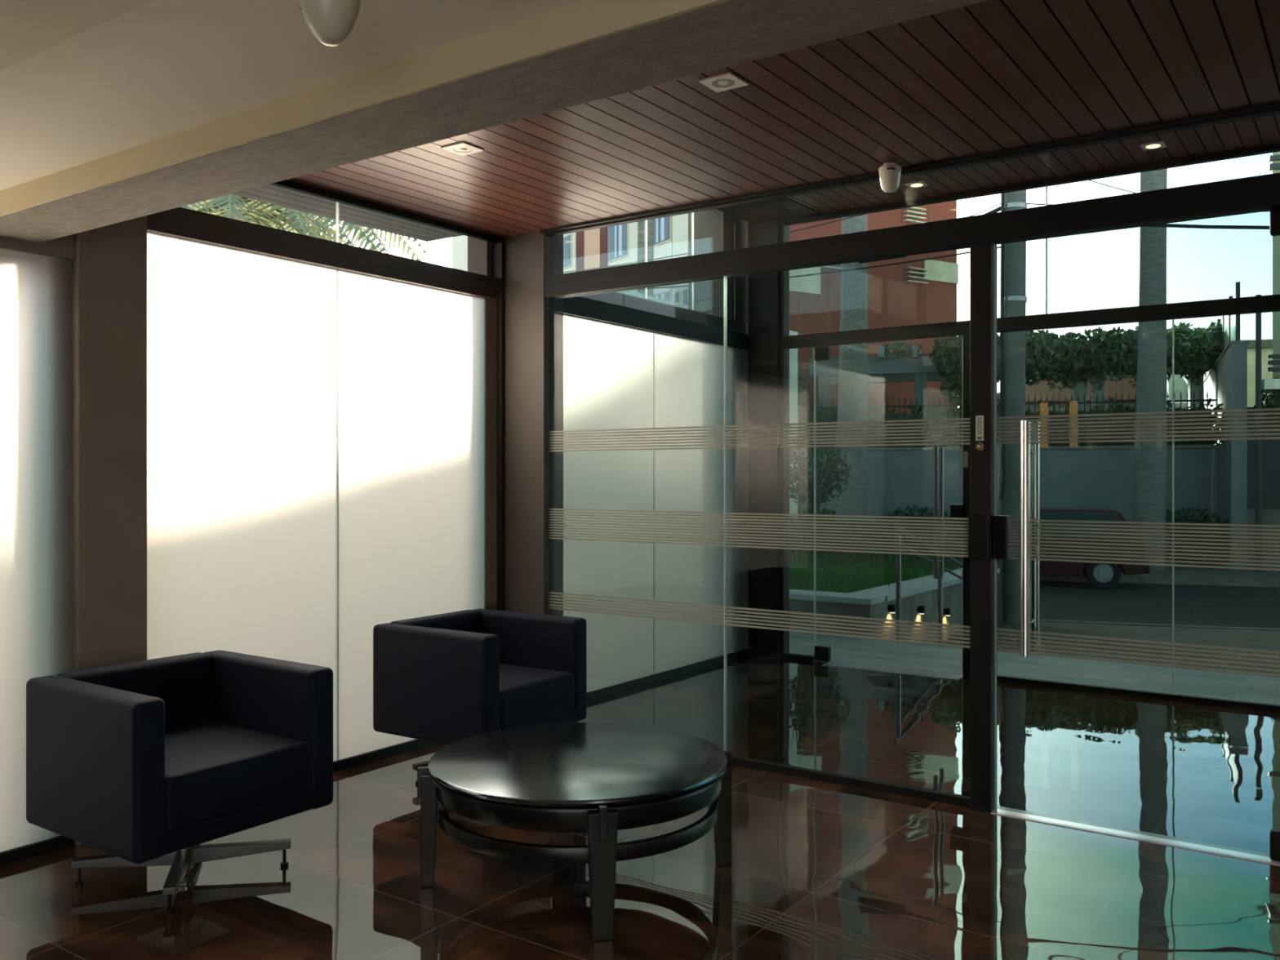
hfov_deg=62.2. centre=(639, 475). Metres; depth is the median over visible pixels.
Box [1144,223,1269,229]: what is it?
power cable
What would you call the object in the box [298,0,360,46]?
sensor
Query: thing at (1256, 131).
ceiling
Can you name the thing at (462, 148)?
recessed light
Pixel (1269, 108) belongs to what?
trim
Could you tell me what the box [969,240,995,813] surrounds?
trim
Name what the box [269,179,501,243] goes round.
trim
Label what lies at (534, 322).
column
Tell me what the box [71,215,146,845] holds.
column
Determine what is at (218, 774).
seat cushion
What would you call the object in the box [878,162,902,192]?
sensor
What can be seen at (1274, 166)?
apartment building
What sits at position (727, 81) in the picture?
recessed light
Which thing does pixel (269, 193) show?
ceiling
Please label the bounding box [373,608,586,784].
armchair
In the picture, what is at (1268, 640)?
sidewalk
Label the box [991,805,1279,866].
trim
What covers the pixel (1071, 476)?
wall
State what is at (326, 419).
window
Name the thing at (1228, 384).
wall
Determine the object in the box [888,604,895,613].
wall light
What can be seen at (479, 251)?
wall pier
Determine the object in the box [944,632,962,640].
ground
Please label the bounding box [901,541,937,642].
planter
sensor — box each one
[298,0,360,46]
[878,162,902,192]
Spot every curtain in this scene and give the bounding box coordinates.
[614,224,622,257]
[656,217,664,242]
[656,293,664,299]
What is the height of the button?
0.032 m
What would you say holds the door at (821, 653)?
attached to the trim at (966, 336)
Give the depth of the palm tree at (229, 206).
11.17 m
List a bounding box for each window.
[0,248,75,866]
[146,207,505,772]
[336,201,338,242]
[548,275,969,808]
[563,292,749,700]
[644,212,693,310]
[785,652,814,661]
[996,318,1279,712]
[1045,185,1047,314]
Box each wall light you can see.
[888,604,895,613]
[918,605,924,613]
[944,608,950,616]
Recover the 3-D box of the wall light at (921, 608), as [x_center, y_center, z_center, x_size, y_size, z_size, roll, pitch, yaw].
[2.770,1.318,10.430,0.063,0.076,0.055,0,0,35]
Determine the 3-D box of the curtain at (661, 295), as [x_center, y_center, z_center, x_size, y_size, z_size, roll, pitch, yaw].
[0.636,-5.025,33.109,0.020,1.290,0.490,0,0,-31]
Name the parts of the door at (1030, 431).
handle, handle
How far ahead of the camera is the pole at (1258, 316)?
21.03 m
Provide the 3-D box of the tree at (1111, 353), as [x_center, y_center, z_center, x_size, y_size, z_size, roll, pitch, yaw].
[9.912,-0.973,28.228,10.453,5.746,3.996,0,0,18]
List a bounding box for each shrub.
[789,516,999,562]
[797,505,835,536]
[875,504,962,540]
[1164,506,1251,566]
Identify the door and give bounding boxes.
[813,336,964,675]
[992,207,1279,861]
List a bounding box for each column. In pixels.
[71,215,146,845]
[503,231,563,616]
[747,219,789,658]
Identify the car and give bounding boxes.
[937,507,1150,589]
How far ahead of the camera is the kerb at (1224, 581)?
19.80 m
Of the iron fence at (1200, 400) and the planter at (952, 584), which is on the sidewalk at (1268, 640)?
the planter at (952, 584)
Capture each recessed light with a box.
[440,141,484,155]
[697,71,748,92]
[904,181,928,188]
[1139,141,1166,151]
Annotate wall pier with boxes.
[467,236,491,276]
[688,208,747,334]
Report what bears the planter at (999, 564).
on the sidewalk at (1268, 640)
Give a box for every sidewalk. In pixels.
[996,622,1279,664]
[1120,563,1279,578]
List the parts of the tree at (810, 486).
crown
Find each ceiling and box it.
[0,0,152,71]
[0,0,582,191]
[231,184,462,241]
[288,0,1279,238]
[715,196,822,223]
[786,113,1279,213]
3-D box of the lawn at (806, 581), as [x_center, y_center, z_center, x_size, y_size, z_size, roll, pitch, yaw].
[1.804,0.981,12.971,4.027,0.438,5.030,0,0,35]
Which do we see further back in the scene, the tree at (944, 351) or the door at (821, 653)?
the tree at (944, 351)
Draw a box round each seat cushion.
[164,721,310,831]
[499,663,573,728]
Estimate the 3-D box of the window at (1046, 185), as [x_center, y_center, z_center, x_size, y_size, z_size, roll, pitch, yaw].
[4.719,-1.505,5.656,8.765,0.860,0.016,0,0,35]
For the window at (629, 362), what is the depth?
7.20 m
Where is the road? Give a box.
[1040,580,1279,628]
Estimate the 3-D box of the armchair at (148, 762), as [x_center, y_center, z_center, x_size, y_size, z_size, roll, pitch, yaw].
[-1.597,1.042,3.715,0.700,0.715,0.750,0,0,35]
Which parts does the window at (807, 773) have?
sill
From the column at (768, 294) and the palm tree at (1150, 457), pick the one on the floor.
the column at (768, 294)
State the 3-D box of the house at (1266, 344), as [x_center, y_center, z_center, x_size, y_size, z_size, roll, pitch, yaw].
[25.592,-1.600,41.723,4.600,7.000,5.400,0,0,18]
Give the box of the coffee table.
[417,722,732,941]
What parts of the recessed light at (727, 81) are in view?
bulb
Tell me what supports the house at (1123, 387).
on the ground
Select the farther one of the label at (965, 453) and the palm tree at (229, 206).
the palm tree at (229, 206)
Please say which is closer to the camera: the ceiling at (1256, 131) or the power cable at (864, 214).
the ceiling at (1256, 131)
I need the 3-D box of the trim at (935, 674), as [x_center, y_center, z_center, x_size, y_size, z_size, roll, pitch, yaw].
[1.819,1.402,7.634,1.015,0.016,0.210,0,0,35]
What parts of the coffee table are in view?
leg, moulding, leg, leg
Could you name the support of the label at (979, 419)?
attached to the trim at (982, 255)
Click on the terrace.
(799, 642)
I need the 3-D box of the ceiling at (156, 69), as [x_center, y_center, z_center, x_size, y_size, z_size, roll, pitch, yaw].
[-0.457,-1.246,-1.104,9.480,0.607,5.667,0,0,35]
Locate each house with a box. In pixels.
[996,376,1137,411]
[1166,374,1187,408]
[1247,339,1273,407]
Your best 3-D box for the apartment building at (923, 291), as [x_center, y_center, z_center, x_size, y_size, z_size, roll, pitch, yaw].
[0.832,-6.600,41.598,9.040,17.000,22.220,0,0,-31]
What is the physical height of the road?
0.320 m
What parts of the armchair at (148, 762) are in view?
armrest, leg, backrest, leg, seat, leg, armrest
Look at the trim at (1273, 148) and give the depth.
7.03 m
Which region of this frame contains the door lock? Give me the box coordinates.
[968,515,990,559]
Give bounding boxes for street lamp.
[857,256,906,263]
[983,206,1000,214]
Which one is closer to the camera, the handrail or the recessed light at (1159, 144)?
the recessed light at (1159, 144)
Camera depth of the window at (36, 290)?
3.90 m
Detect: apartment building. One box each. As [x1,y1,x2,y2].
[452,200,958,415]
[1267,151,1279,406]
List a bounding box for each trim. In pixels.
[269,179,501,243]
[539,101,1279,236]
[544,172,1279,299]
[784,142,1279,225]
[784,293,1279,348]
[821,660,963,680]
[963,333,969,678]
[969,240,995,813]
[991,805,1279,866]
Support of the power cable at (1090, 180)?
attached to the utility pole at (1013, 255)
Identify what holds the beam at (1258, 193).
attached to the wall
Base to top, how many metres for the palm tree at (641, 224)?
13.624 m
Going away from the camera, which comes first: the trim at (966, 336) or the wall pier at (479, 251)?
the wall pier at (479, 251)
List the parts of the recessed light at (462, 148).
bulb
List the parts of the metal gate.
panel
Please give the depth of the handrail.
9.69 m
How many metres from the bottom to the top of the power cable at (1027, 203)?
0.390 m
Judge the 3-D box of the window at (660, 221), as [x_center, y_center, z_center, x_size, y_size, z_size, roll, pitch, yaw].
[0.636,-7.975,33.109,0.020,1.290,0.490,0,0,-31]
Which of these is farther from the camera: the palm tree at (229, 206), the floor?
the palm tree at (229, 206)
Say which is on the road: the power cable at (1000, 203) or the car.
the car
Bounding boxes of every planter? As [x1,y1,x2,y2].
[789,537,895,641]
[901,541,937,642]
[942,542,962,639]
[996,559,1003,626]
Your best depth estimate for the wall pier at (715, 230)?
8.23 m
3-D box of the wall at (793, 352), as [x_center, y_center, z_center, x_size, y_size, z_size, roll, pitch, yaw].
[-3.763,-0.250,8.744,0.200,4.300,22.000,0,0,35]
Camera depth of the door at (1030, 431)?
4.18 m
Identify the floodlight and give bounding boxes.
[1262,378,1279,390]
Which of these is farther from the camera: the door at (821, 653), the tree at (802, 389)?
the tree at (802, 389)
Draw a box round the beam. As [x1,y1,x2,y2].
[0,0,986,242]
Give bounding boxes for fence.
[797,390,1216,448]
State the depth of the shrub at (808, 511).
24.74 m
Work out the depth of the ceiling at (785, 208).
7.86 m
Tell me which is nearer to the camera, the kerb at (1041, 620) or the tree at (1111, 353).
the kerb at (1041, 620)
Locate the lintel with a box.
[0,233,75,260]
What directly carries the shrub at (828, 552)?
in the planter at (915, 593)
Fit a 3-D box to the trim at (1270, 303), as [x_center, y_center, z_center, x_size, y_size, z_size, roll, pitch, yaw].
[4.709,-1.029,5.663,8.790,0.092,0.080,0,0,35]
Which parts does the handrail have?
post, rail, rail, post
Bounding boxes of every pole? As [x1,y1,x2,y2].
[998,190,1026,624]
[1255,294,1262,572]
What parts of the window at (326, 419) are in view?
sill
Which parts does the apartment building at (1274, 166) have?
cornice, cornice, cornice, cornice, cornice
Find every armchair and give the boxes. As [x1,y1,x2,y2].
[26,649,333,914]
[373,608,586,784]
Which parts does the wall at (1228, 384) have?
fence post, glass panel, fence post, glass panel, fence post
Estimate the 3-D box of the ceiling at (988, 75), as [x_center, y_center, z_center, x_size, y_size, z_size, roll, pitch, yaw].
[2.205,-1.365,2.344,9.080,0.060,2.510,0,0,35]
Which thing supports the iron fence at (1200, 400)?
on the wall at (1071, 476)
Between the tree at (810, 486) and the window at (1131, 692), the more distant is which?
the tree at (810, 486)
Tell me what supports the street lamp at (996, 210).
attached to the utility pole at (1013, 255)
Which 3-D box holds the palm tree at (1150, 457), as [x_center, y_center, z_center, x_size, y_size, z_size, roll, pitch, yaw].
[10.513,-4.646,21.787,4.934,14.104,5.113,0,0,35]
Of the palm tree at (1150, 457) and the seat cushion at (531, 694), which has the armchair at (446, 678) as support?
the seat cushion at (531, 694)
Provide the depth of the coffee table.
3.45 m
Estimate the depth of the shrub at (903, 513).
24.10 m
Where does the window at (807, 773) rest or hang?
in the wall
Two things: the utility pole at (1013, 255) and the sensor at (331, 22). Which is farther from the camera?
the utility pole at (1013, 255)
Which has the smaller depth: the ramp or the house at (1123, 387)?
the ramp
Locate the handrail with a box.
[893,528,962,643]
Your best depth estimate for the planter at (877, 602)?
9.80 m
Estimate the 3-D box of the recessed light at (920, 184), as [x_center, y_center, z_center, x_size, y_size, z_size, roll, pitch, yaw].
[1.870,-1.966,7.164,0.124,0.009,0.124,0,0,35]
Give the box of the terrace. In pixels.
[789,627,875,654]
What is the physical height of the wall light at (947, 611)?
0.076 m
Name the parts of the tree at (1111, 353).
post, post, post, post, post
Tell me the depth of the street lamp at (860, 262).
14.27 m
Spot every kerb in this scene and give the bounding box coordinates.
[1040,574,1279,586]
[1040,619,1279,631]
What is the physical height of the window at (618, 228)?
1.290 m
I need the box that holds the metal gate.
[1247,407,1279,568]
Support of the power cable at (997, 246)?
attached to the utility pole at (1013, 255)
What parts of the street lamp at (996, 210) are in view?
arm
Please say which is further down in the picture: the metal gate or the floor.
the floor
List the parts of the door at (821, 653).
handle, handle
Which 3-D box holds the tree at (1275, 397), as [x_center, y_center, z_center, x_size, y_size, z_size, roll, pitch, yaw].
[13.248,-1.531,21.935,0.978,1.149,0.709,0,0,35]
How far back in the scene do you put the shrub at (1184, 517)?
22.32 m
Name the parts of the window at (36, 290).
sill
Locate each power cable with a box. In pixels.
[563,213,865,272]
[635,246,1000,289]
[813,203,1000,237]
[1026,203,1053,204]
[1089,180,1269,212]
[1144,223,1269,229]
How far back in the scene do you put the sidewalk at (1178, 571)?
20.84 m
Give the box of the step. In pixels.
[806,638,1279,705]
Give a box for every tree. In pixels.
[179,194,382,251]
[248,203,433,262]
[636,218,653,297]
[789,437,850,567]
[797,372,805,414]
[809,320,1240,415]
[835,213,867,537]
[928,335,999,412]
[1133,168,1167,569]
[1253,375,1279,428]
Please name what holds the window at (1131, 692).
on the floor
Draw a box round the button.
[976,442,984,450]
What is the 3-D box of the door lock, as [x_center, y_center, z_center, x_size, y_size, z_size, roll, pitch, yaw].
[1.410,0.255,4.409,0.084,0.180,0.030,0,0,35]
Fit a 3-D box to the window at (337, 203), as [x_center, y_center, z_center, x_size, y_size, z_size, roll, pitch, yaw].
[-1.413,-1.337,5.100,0.015,0.465,2.130,0,0,35]
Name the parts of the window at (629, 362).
sill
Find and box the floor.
[0,655,1279,959]
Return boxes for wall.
[615,290,797,535]
[797,444,1226,564]
[1204,281,1248,570]
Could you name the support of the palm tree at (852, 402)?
on the sidewalk at (1178, 571)
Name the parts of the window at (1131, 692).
sill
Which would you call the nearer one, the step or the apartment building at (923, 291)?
the step
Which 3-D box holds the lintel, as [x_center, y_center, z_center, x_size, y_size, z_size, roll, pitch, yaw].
[-4.061,-1.160,1.663,0.440,0.680,6.060,0,0,35]
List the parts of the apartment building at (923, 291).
facade panel, pane, salmon panel, pane, facade panel, pane, pane, pane, facade panel, pane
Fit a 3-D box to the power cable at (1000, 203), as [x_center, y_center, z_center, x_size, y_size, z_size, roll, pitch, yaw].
[4.374,-4.500,18.861,0.013,1.814,10.199,0,0,-5]
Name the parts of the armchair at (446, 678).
leg, backrest, armrest, armrest, seat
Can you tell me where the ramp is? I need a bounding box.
[908,640,1279,677]
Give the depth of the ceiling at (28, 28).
2.14 m
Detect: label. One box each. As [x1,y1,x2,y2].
[963,451,968,466]
[975,415,983,440]
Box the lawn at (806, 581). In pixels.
[789,533,962,593]

